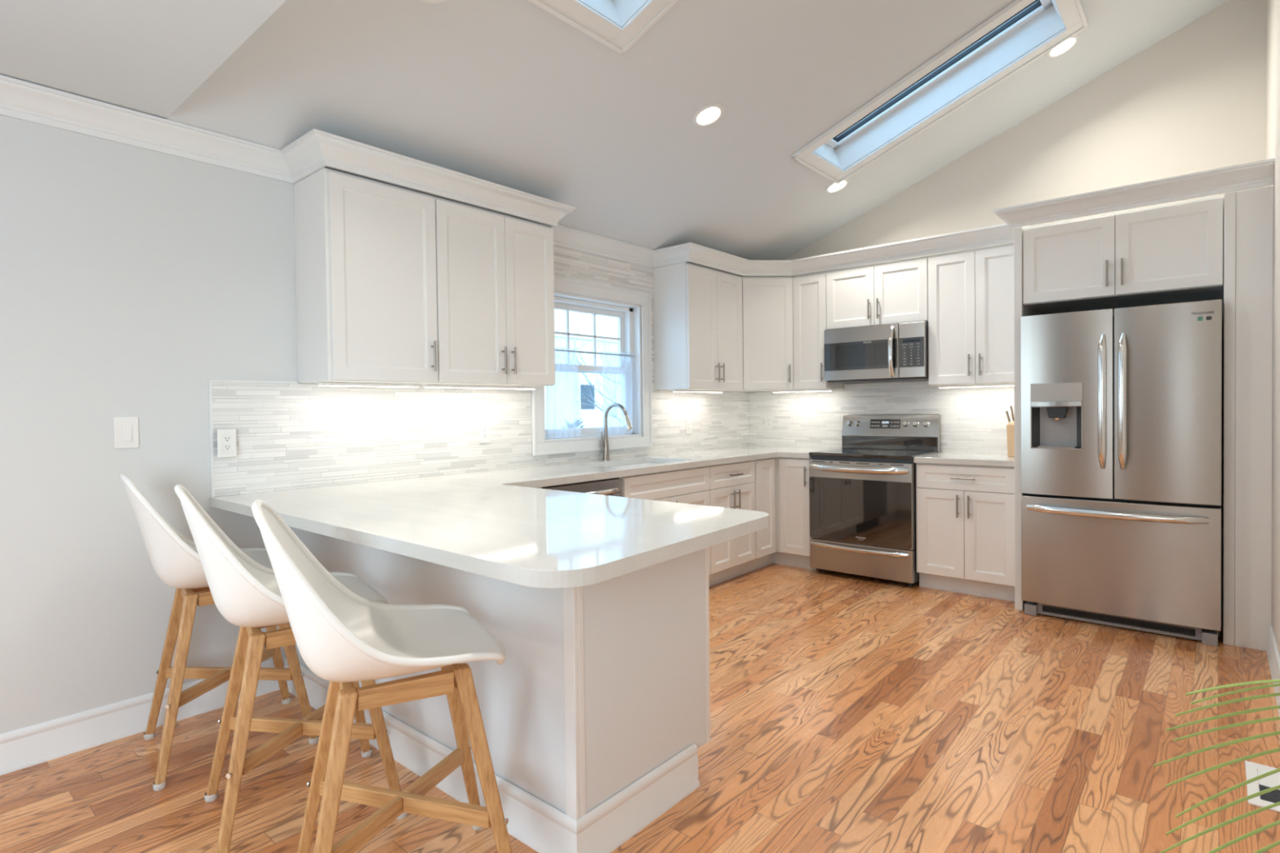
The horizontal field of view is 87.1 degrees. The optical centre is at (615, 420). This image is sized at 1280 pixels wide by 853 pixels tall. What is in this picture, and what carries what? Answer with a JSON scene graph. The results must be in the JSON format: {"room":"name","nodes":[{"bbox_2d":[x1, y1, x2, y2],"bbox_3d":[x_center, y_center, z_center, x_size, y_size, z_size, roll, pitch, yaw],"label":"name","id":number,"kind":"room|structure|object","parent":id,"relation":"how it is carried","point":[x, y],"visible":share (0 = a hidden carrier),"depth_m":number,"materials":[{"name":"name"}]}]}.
{"room":"kitchen","nodes":[
{"label":"kitchen","id":0,"kind":"room"},
{"bbox_2d":[0,0,286,119],"bbox_3d":[-2.097,-1.210,-0.082,3.740,0.100,4.540,0,1,42],"label":"ceiling","id":1,"kind":"structure","parent":0,"point":[145,56],"depth_m":2.15,"materials":[{"name":"paint"}]},
{"bbox_2d":[0,115,724,733],"bbox_3d":[-1.833,0.016,2.910,0.150,2.460,9.300,0,1,42],"label":"wall","id":2,"kind":"structure","parent":0,"point":[132,279],"depth_m":2.63,"materials":[{"name":"paint"}]},
{"bbox_2d":[113,417,138,448],"bbox_3d":[-1.939,0.050,2.668,0.012,0.124,0.080,0,1,42],"label":"light switch","id":3,"kind":"object","parent":2,"relation":"attached to","point":[126,428],"visible":1,"depth_m":2.67,"materials":[{"name":"white plastic"}]},
{"bbox_2d":[0,656,285,775],"bbox_3d":[-3.142,1.220,1.320,0.020,0.140,4.835,0,1,42],"label":"baseboard","id":4,"kind":"structure","parent":2,"relation":"attached to","point":[32,745],"depth_m":2.58,"materials":[{"name":"paint"}]},
{"bbox_2d":[0,74,292,183],"bbox_3d":[-3.117,-1.111,1.289,0.090,0.110,4.919,0,1,42],"label":"trim","id":5,"kind":"structure","parent":2,"relation":"attached to","point":[20,100],"depth_m":2.65,"materials":[{"name":"paint"}]},
{"bbox_2d":[293,167,438,383],"bbox_3d":[-1.182,-0.646,3.244,0.370,0.933,0.551,0,1,42],"label":"upper cabinet","id":6,"kind":"object","parent":2,"relation":"attached to","point":[365,249],"visible":0.98,"depth_m":3.10,"materials":[{"name":"paint"}]},
{"bbox_2d":[316,382,420,387],"bbox_3d":[-1.186,-0.170,3.265,0.036,0.018,0.520,0,1,42],"label":"light bar","id":7,"kind":"object","parent":6,"relation":"attached to","point":[320,384],"visible":1,"depth_m":3.23,"materials":[{"name":"white plastic"}]},
{"bbox_2d":[319,385,417,387],"bbox_3d":[-1.186,-0.162,3.266,0.028,0.002,0.496,0,1,42],"label":"diffuser","id":8,"kind":"object","parent":7,"relation":"attached to","point":[393,386],"depth_m":3.29,"materials":[{"name":"white plastic"}]},
{"bbox_2d":[280,128,575,227],"bbox_3d":[-0.903,-1.176,3.514,0.425,0.110,1.531,0,1,42],"label":"trim","id":9,"kind":"structure","parent":6,"relation":"attached to","point":[316,149],"depth_m":3.19,"materials":[{"name":"paint"}]},
{"bbox_2d":[208,244,748,497],"bbox_3d":[-0.263,-0.431,4.542,0.012,1.430,4.456,0,1,42],"label":"backsplash","id":10,"kind":"structure","parent":2,"relation":"attached to","point":[290,435],"depth_m":3.59,"materials":[{"name":"tile"}]},
{"bbox_2d":[217,428,236,457],"bbox_3d":[-1.690,0.100,2.919,0.031,0.122,0.074,0,1,42],"label":"outlet","id":11,"kind":"object","parent":10,"relation":"attached to","point":[226,438],"visible":1,"depth_m":2.91,"materials":[{"name":"white plastic"}]},
{"bbox_2d":[222,435,231,451],"bbox_3d":[-1.680,0.100,2.910,0.002,0.068,0.034,0,1,42],"label":"receptacle","id":12,"kind":"object","parent":11,"relation":"attached to","point":[227,439],"depth_m":2.91,"materials":[{"name":"white plastic"}]},
{"bbox_2d":[479,422,489,443],"bbox_3d":[-0.771,0.075,3.964,0.009,0.118,0.074,0,1,42],"label":"outlet","id":13,"kind":"object","parent":10,"relation":"attached to","point":[484,428],"visible":1,"depth_m":3.96,"materials":[{"name":"white plastic"}]},
{"bbox_2d":[482,426,487,438],"bbox_3d":[-0.768,0.075,3.962,0.002,0.068,0.034,0,1,42],"label":"receptacle","id":14,"kind":"object","parent":13,"relation":"attached to","point":[484,428],"depth_m":3.96,"materials":[{"name":"white plastic"}]},
{"bbox_2d":[685,419,691,434],"bbox_3d":[0.600,0.053,5.497,0.009,0.118,0.074,0,1,42],"label":"outlet","id":15,"kind":"object","parent":10,"relation":"attached to","point":[688,422],"visible":1,"depth_m":5.49,"materials":[{"name":"white plastic"}]},
{"bbox_2d":[420,195,555,386],"bbox_3d":[-0.732,-0.661,3.747,0.370,0.933,0.795,0,1,42],"label":"upper cabinet","id":16,"kind":"object","parent":2,"relation":"attached to","point":[495,275],"visible":0.89,"depth_m":3.62,"materials":[{"name":"paint"}]},
{"bbox_2d":[422,384,537,389],"bbox_3d":[-0.738,-0.184,3.766,0.036,0.018,0.760,0,1,42],"label":"light bar","id":17,"kind":"object","parent":16,"relation":"attached to","point":[442,386],"visible":1,"depth_m":3.72,"materials":[{"name":"white plastic"}]},
{"bbox_2d":[427,386,521,389],"bbox_3d":[-0.738,-0.176,3.766,0.028,0.002,0.736,0,1,42],"label":"diffuser","id":18,"kind":"object","parent":17,"relation":"attached to","point":[491,388],"depth_m":3.76,"materials":[{"name":"white plastic"}]},
{"bbox_2d":[531,275,653,455],"bbox_3d":[-0.188,-0.366,4.722,0.183,1.158,1.190,0,1,42],"label":"window","id":19,"kind":"structure","parent":2,"relation":"in","point":[630,316],"depth_m":4.84,"materials":[{"name":"paint"}]},
{"bbox_2d":[563,350,636,357],"bbox_3d":[-0.169,-0.470,4.702,0.023,0.024,0.964,0,1,42],"label":"curtain rod","id":20,"kind":"object","parent":19,"relation":"attached to","point":[583,352],"visible":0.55,"depth_m":4.68,"materials":[{"name":"silver metal"}]},
{"bbox_2d":[546,346,581,438],"bbox_3d":[-0.355,-0.183,4.467,0.036,0.599,0.316,0,1,42],"label":"curtain","id":21,"kind":"object","parent":20,"relation":"hanging from","point":[572,378],"visible":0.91,"depth_m":4.48,"materials":[{"name":"white fabric"}]},
{"bbox_2d":[600,351,638,435],"bbox_3d":[0.027,-0.196,4.894,0.036,0.599,0.391,0,1,42],"label":"curtain","id":22,"kind":"object","parent":20,"relation":"hanging from","point":[620,425],"visible":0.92,"depth_m":4.91,"materials":[{"name":"white fabric"}]},
{"bbox_2d":[551,224,653,267],"bbox_3d":[-0.132,-1.205,4.628,0.090,0.110,1.339,0,1,42],"label":"trim","id":23,"kind":"structure","parent":2,"relation":"attached to","point":[566,237],"depth_m":4.67,"materials":[{"name":"paint"}]},
{"bbox_2d":[653,262,742,391],"bbox_3d":[0.681,-0.705,5.328,0.370,0.933,0.763,0,1,42],"label":"upper cabinet","id":24,"kind":"object","parent":2,"relation":"attached to","point":[698,318],"visible":0.99,"depth_m":5.12,"materials":[{"name":"paint"}]},
{"bbox_2d":[671,389,723,392],"bbox_3d":[0.660,-0.229,5.330,0.036,0.018,0.660,0,1,42],"label":"light bar","id":25,"kind":"object","parent":24,"relation":"attached to","point":[673,390],"visible":0.99,"depth_m":5.29,"materials":[{"name":"white plastic"}]},
{"bbox_2d":[652,223,1013,275],"bbox_3d":[1.547,-1.233,5.045,2.521,0.110,0.900,-1,1,12],"label":"trim","id":26,"kind":"structure","parent":24,"relation":"attached to","point":[1002,233],"depth_m":5.01,"materials":[{"name":"paint"}]},
{"bbox_2d":[724,276,802,391],"bbox_3d":[1.239,-0.720,5.757,0.630,0.933,0.629,0,1,42],"label":"upper cabinet","id":27,"kind":"object","parent":2,"relation":"attached to","point":[767,312],"visible":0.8,"depth_m":5.53,"materials":[{"name":"paint"}]},
{"bbox_2d":[0,563,1279,852],"bbox_3d":[-0.478,1.299,1.735,3.740,0.100,9.300,0,1,42],"label":"floor","id":28,"kind":"structure","parent":0,"point":[850,713],"depth_m":2.45,"materials":[{"name":"brown wood"}]},
{"bbox_2d":[119,472,319,791],"bbox_3d":[-1.529,0.716,2.592,0.594,1.064,0.496,-1,1,-38],"label":"bar stool","id":29,"kind":"object","parent":28,"relation":"on","point":[175,558],"visible":0.61,"depth_m":2.41,"materials":[{"name":"white plastic"}]},
{"bbox_2d":[174,484,408,852],"bbox_3d":[-1.036,0.717,2.139,0.594,1.064,0.496,-1,1,-33],"label":"bar stool","id":30,"kind":"object","parent":28,"relation":"on","point":[246,593],"visible":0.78,"depth_m":1.97,"materials":[{"name":"white plastic"}]},
{"bbox_2d":[251,499,512,852],"bbox_3d":[-0.582,0.718,1.723,0.594,1.064,0.496,-1,1,-25],"label":"bar stool","id":31,"kind":"object","parent":28,"relation":"on","point":[343,637],"visible":1,"depth_m":1.66,"materials":[{"name":"white plastic"}]},
{"bbox_2d":[284,487,710,852],"bbox_3d":[-0.470,0.793,2.869,1.938,0.874,1.086,0,1,42],"label":"base cabinet","id":32,"kind":"object","parent":28,"relation":"on","point":[596,713],"visible":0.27,"depth_m":2.05,"materials":[{"name":"paint"}]},
{"bbox_2d":[541,477,622,497],"bbox_3d":[-0.368,0.776,3.917,0.654,0.870,0.600,0,1,42],"label":"dishwasher","id":33,"kind":"object","parent":28,"relation":"on","point":[610,486],"visible":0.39,"depth_m":3.77,"materials":[{"name":"grey metal"}]},
{"bbox_2d":[612,462,711,574],"bbox_3d":[0.131,0.758,4.499,0.660,0.874,0.916,0,1,42],"label":"base cabinet","id":34,"kind":"object","parent":28,"relation":"on","point":[686,486],"visible":0.16,"depth_m":4.34,"materials":[{"name":"paint"}]},
{"bbox_2d":[706,460,755,586],"bbox_3d":[0.647,0.741,5.077,0.660,0.874,0.630,0,1,42],"label":"base cabinet","id":35,"kind":"object","parent":28,"relation":"on","point":[731,485],"visible":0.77,"depth_m":4.87,"materials":[{"name":"paint"}]},
{"bbox_2d":[747,457,817,572],"bbox_3d":[1.263,0.725,5.575,0.914,0.874,0.930,0,1,42],"label":"base cabinet","id":36,"kind":"object","parent":28,"relation":"on","point":[782,491],"visible":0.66,"depth_m":5.26,"materials":[{"name":"paint"}]},
{"bbox_2d":[209,445,837,588],"bbox_3d":[0.552,0.306,3.831,2.178,0.040,4.461,0,1,42],"label":"countertop","id":37,"kind":"structure","parent":36,"relation":"on","point":[498,524],"depth_m":2.23,"materials":[{"name":"white stone"}]},
{"bbox_2d":[600,403,632,460],"bbox_3d":[0.006,0.081,4.611,0.268,0.397,0.072,0,1,42],"label":"faucet","id":38,"kind":"object","parent":37,"relation":"on","point":[605,445],"visible":1,"depth_m":4.67,"materials":[{"name":"silver metal"}]},
{"bbox_2d":[808,413,941,586],"bbox_3d":[1.949,0.561,5.084,0.759,1.200,0.718,0,1,42],"label":"range","id":39,"kind":"object","parent":28,"relation":"on","point":[863,491],"visible":0.99,"depth_m":4.91,"materials":[{"name":"grey metal"}]},
{"bbox_2d":[808,448,938,459],"bbox_3d":[1.951,0.251,5.085,0.759,0.024,0.600,0,1,42],"label":"cooktop","id":40,"kind":"object","parent":39,"relation":"in","point":[841,453],"depth_m":5.00,"materials":[{"name":"black glass"}]},
{"bbox_2d":[915,462,1014,601],"bbox_3d":[2.495,0.725,4.655,0.620,0.874,0.660,0,1,42],"label":"base cabinet","id":41,"kind":"object","parent":28,"relation":"on","point":[965,514],"visible":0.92,"depth_m":4.43,"materials":[{"name":"paint"}]},
{"bbox_2d":[913,452,1014,466],"bbox_3d":[2.493,0.268,4.652,0.620,0.040,0.648,0,1,42],"label":"countertop","id":42,"kind":"structure","parent":41,"relation":"on","point":[944,458],"depth_m":4.49,"materials":[{"name":"white stone"}]},
{"bbox_2d":[1006,421,1014,457],"bbox_3d":[2.726,0.129,4.570,0.100,0.235,0.154,0,1,42],"label":"knife block","id":43,"kind":"object","parent":42,"relation":"on","point":[1010,427],"visible":0.44,"depth_m":4.54,"materials":[{"name":"brown wood"}]},
{"bbox_2d":[1005,410,1010,423],"bbox_3d":[2.666,-0.018,4.569,0.031,0.089,0.025,0,1,42],"label":"knife","id":44,"kind":"object","parent":43,"relation":"on","point":[1006,411],"visible":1,"depth_m":4.56,"materials":[{"name":"metal"}]},
{"bbox_2d":[1009,405,1013,422],"bbox_3d":[2.706,-0.040,4.587,0.031,0.118,0.025,0,1,42],"label":"knife","id":45,"kind":"object","parent":43,"relation":"on","point":[1011,406],"visible":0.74,"depth_m":4.58,"materials":[{"name":"metal"}]},
{"bbox_2d":[1013,226,1042,610],"bbox_3d":[2.710,-0.009,4.392,0.044,2.345,0.734,0,1,42],"label":"panel","id":46,"kind":"object","parent":28,"relation":"on","point":[1020,309],"visible":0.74,"depth_m":4.12,"materials":[{"name":"paint"}]},
{"bbox_2d":[1020,299,1222,646],"bbox_3d":[3.008,0.270,4.010,0.895,1.792,0.859,0,1,42],"label":"fridge","id":47,"kind":"object","parent":28,"relation":"on","point":[1121,407],"visible":1,"depth_m":3.69,"materials":[{"name":"grey metal"}]},
{"bbox_2d":[1153,679,1279,852],"bbox_3d":[0.540,0.786,0.655,0.380,0.935,1.017,0,1,35],"label":"potted palm","id":48,"kind":"object","parent":28,"relation":"on","point":[1251,738],"visible":1,"depth_m":0.91,"materials":[{"name":"plant"}]},
{"bbox_2d":[1222,185,1273,651],"bbox_3d":[3.473,-0.007,3.709,0.183,2.345,0.734,0,1,42],"label":"panel","id":49,"kind":"object","parent":28,"relation":"on","point":[1248,215],"visible":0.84,"depth_m":3.44,"materials":[{"name":"paint"}]},
{"bbox_2d":[1244,760,1279,813],"bbox_3d":[2.150,1.203,2.200,0.126,0.008,0.330,0,1,42],"label":"floor vent","id":50,"kind":"object","parent":28,"relation":"in","point":[1253,770],"visible":0.72,"depth_m":2.21,"materials":[{"name":"white plastic"}]},
{"bbox_2d":[166,0,1229,276],"bbox_3d":[0.945,-1.886,3.318,3.740,1.441,4.610,0,1,42],"label":"ceiling","id":51,"kind":"structure","parent":0,"point":[508,93],"depth_m":3.40,"materials":[{"name":"paint"}]},
{"bbox_2d":[420,0,446,3],"bbox_3d":[-0.663,-1.593,2.450,0.171,0.066,0.171,-1,1,-6],"label":"recessed light","id":52,"kind":"object","parent":51,"relation":"in","point":[424,1],"visible":1,"depth_m":2.52,"materials":[{"name":"paint"}]},
{"bbox_2d":[528,0,678,54],"bbox_3d":[0.320,-2.072,2.290,1.542,0.885,0.688,0,1,42],"label":"window","id":53,"kind":"structure","parent":51,"relation":"attached to","point":[617,24],"depth_m":2.84,"materials":[{"name":"paint"}]},
{"bbox_2d":[693,103,724,126],"bbox_3d":[0.504,-1.654,3.651,0.171,0.066,0.171,-1,1,-6],"label":"recessed light","id":54,"kind":"object","parent":51,"relation":"in","point":[708,114],"visible":1,"depth_m":3.65,"materials":[{"name":"paint"}]},
{"bbox_2d":[824,178,848,193],"bbox_3d":[1.602,-1.692,4.864,0.171,0.066,0.171,-1,1,-6],"label":"recessed light","id":55,"kind":"object","parent":51,"relation":"in","point":[833,187],"visible":0.93,"depth_m":4.87,"materials":[{"name":"paint"}]},
{"bbox_2d":[791,0,1088,184],"bbox_3d":[1.872,-2.113,4.059,1.542,0.885,0.686,0,1,42],"label":"window","id":56,"kind":"structure","parent":51,"relation":"attached to","point":[1022,32],"depth_m":4.12,"materials":[{"name":"paint"}]},
{"bbox_2d":[1045,34,1079,58],"bbox_3d":[2.632,-2.199,3.962,0.171,0.066,0.171,-1,1,-6],"label":"recessed light","id":57,"kind":"object","parent":51,"relation":"in","point":[1064,47],"visible":0.94,"depth_m":3.97,"materials":[{"name":"paint"}]},
{"bbox_2d":[755,0,1266,611],"bbox_3d":[2.601,-0.777,5.061,3.590,3.860,0.150,0,1,42],"label":"wall","id":58,"kind":"structure","parent":0,"point":[1193,100],"depth_m":4.33,"materials":[{"name":"beige paint"}]},
{"bbox_2d":[792,271,844,389],"bbox_3d":[1.664,-0.722,5.551,0.288,0.933,0.370,0,1,42],"label":"upper cabinet","id":59,"kind":"object","parent":58,"relation":"attached to","point":[809,291],"visible":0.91,"depth_m":5.45,"materials":[{"name":"paint"}]},
{"bbox_2d":[771,388,833,392],"bbox_3d":[1.569,-0.246,5.671,0.540,0.018,0.036,0,1,42],"label":"light bar","id":60,"kind":"object","parent":59,"relation":"attached to","point":[829,389],"visible":1,"depth_m":5.64,"materials":[{"name":"white plastic"}]},
{"bbox_2d":[826,255,928,329],"bbox_3d":[2.054,-0.952,5.196,0.763,0.470,0.370,0,1,42],"label":"upper cabinet","id":61,"kind":"object","parent":58,"relation":"attached to","point":[896,291],"visible":0.86,"depth_m":5.06,"materials":[{"name":"paint"}]},
{"bbox_2d":[824,320,928,382],"bbox_3d":[2.034,-0.507,5.174,0.757,0.414,0.426,0,1,42],"label":"microwave","id":62,"kind":"object","parent":61,"relation":"attached to","point":[896,352],"visible":1,"depth_m":5.03,"materials":[{"name":"grey metal"}]},
{"bbox_2d":[747,381,1013,453],"bbox_3d":[2.080,-0.031,5.442,2.290,0.540,0.008,0,1,42],"label":"backsplash","id":63,"kind":"structure","parent":58,"relation":"attached to","point":[974,420],"depth_m":5.38,"materials":[{"name":"tile"}]},
{"bbox_2d":[764,415,772,428],"bbox_3d":[1.379,0.019,6.057,0.074,0.118,0.009,0,1,42],"label":"outlet","id":64,"kind":"object","parent":63,"relation":"attached to","point":[768,419],"visible":1,"depth_m":6.05,"materials":[{"name":"white plastic"}]},
{"bbox_2d":[766,418,770,426],"bbox_3d":[1.377,0.019,6.055,0.034,0.068,0.002,0,1,42],"label":"receptacle","id":65,"kind":"object","parent":64,"relation":"attached to","point":[768,420],"depth_m":6.05,"materials":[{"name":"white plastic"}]},
{"bbox_2d":[928,242,1013,386],"bbox_3d":[2.573,-0.720,4.738,0.617,0.933,0.370,0,1,42],"label":"upper cabinet","id":66,"kind":"object","parent":58,"relation":"attached to","point":[971,292],"visible":0.8,"depth_m":4.64,"materials":[{"name":"paint"}]},
{"bbox_2d":[937,383,1013,387],"bbox_3d":[2.590,-0.244,4.758,0.580,0.018,0.036,0,1,42],"label":"light bar","id":67,"kind":"object","parent":66,"relation":"attached to","point":[990,384],"visible":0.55,"depth_m":4.77,"materials":[{"name":"white plastic"}]},
{"bbox_2d":[955,386,998,387],"bbox_3d":[2.590,-0.236,4.758,0.556,0.002,0.028,0,1,42],"label":"diffuser","id":68,"kind":"object","parent":67,"relation":"attached to","point":[956,386],"depth_m":4.79,"materials":[{"name":"white plastic"}]},
{"bbox_2d":[1022,195,1223,314],"bbox_3d":[3.046,-0.945,4.050,0.907,0.470,0.756,0,1,42],"label":"upper cabinet","id":69,"kind":"object","parent":58,"relation":"attached to","point":[1171,253],"visible":0.96,"depth_m":3.79,"materials":[{"name":"paint"}]},
{"bbox_2d":[993,158,1275,231],"bbox_3d":[3.032,-1.234,3.996,1.230,0.110,0.806,0,1,42],"label":"trim","id":70,"kind":"structure","parent":69,"relation":"attached to","point":[1259,174],"depth_m":3.65,"materials":[{"name":"paint"}]},
{"bbox_2d":[1266,0,1279,656],"bbox_3d":[0.784,-0.696,0.449,0.150,3.900,9.150,0,1,42],"label":"wall","id":71,"kind":"structure","parent":0,"point":[1273,8],"depth_m":3.22,"materials":[{"name":"beige paint"}]},
{"bbox_2d":[1266,625,1279,716],"bbox_3d":[1.446,1.161,1.322,0.020,0.140,5.555,0,1,42],"label":"baseboard","id":72,"kind":"structure","parent":71,"relation":"attached to","point":[1273,658],"depth_m":3.08,"materials":[{"name":"paint"}]},
{"label":"outside","id":73,"kind":"structure","parent":0,"visible":0},
{"bbox_3d":[-9.995,1.800,16.297,29.840,0.150,50.000,0,1,42],"label":"ground","id":74,"kind":"structure","parent":73,"visible":0},
{"bbox_2d":[564,417,585,428],"bbox_3d":[-0.527,0.847,8.769,1.116,1.768,1.130,-1,1,10],"label":"evergreen shrub","id":75,"kind":"object","parent":74,"relation":"on","point":[582,425],"visible":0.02,"depth_m":8.72,"materials":[{"name":"green plant"}]},
{"bbox_2d":[544,309,621,429],"bbox_3d":[-1.163,-0.801,17.047,5.400,4.800,8.600,0,1,42],"label":"house","id":76,"kind":"structure","parent":74,"relation":"on","point":[592,415],"depth_m":13.87,"materials":[{"name":"white"}]},
{"bbox_2d":[556,313,618,418],"bbox_3d":[0.407,-0.241,11.441,2.705,3.836,3.004,0,1,32],"label":"bare tree","id":77,"kind":"object","parent":74,"relation":"on","point":[588,381],"visible":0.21,"depth_m":11.24,"materials":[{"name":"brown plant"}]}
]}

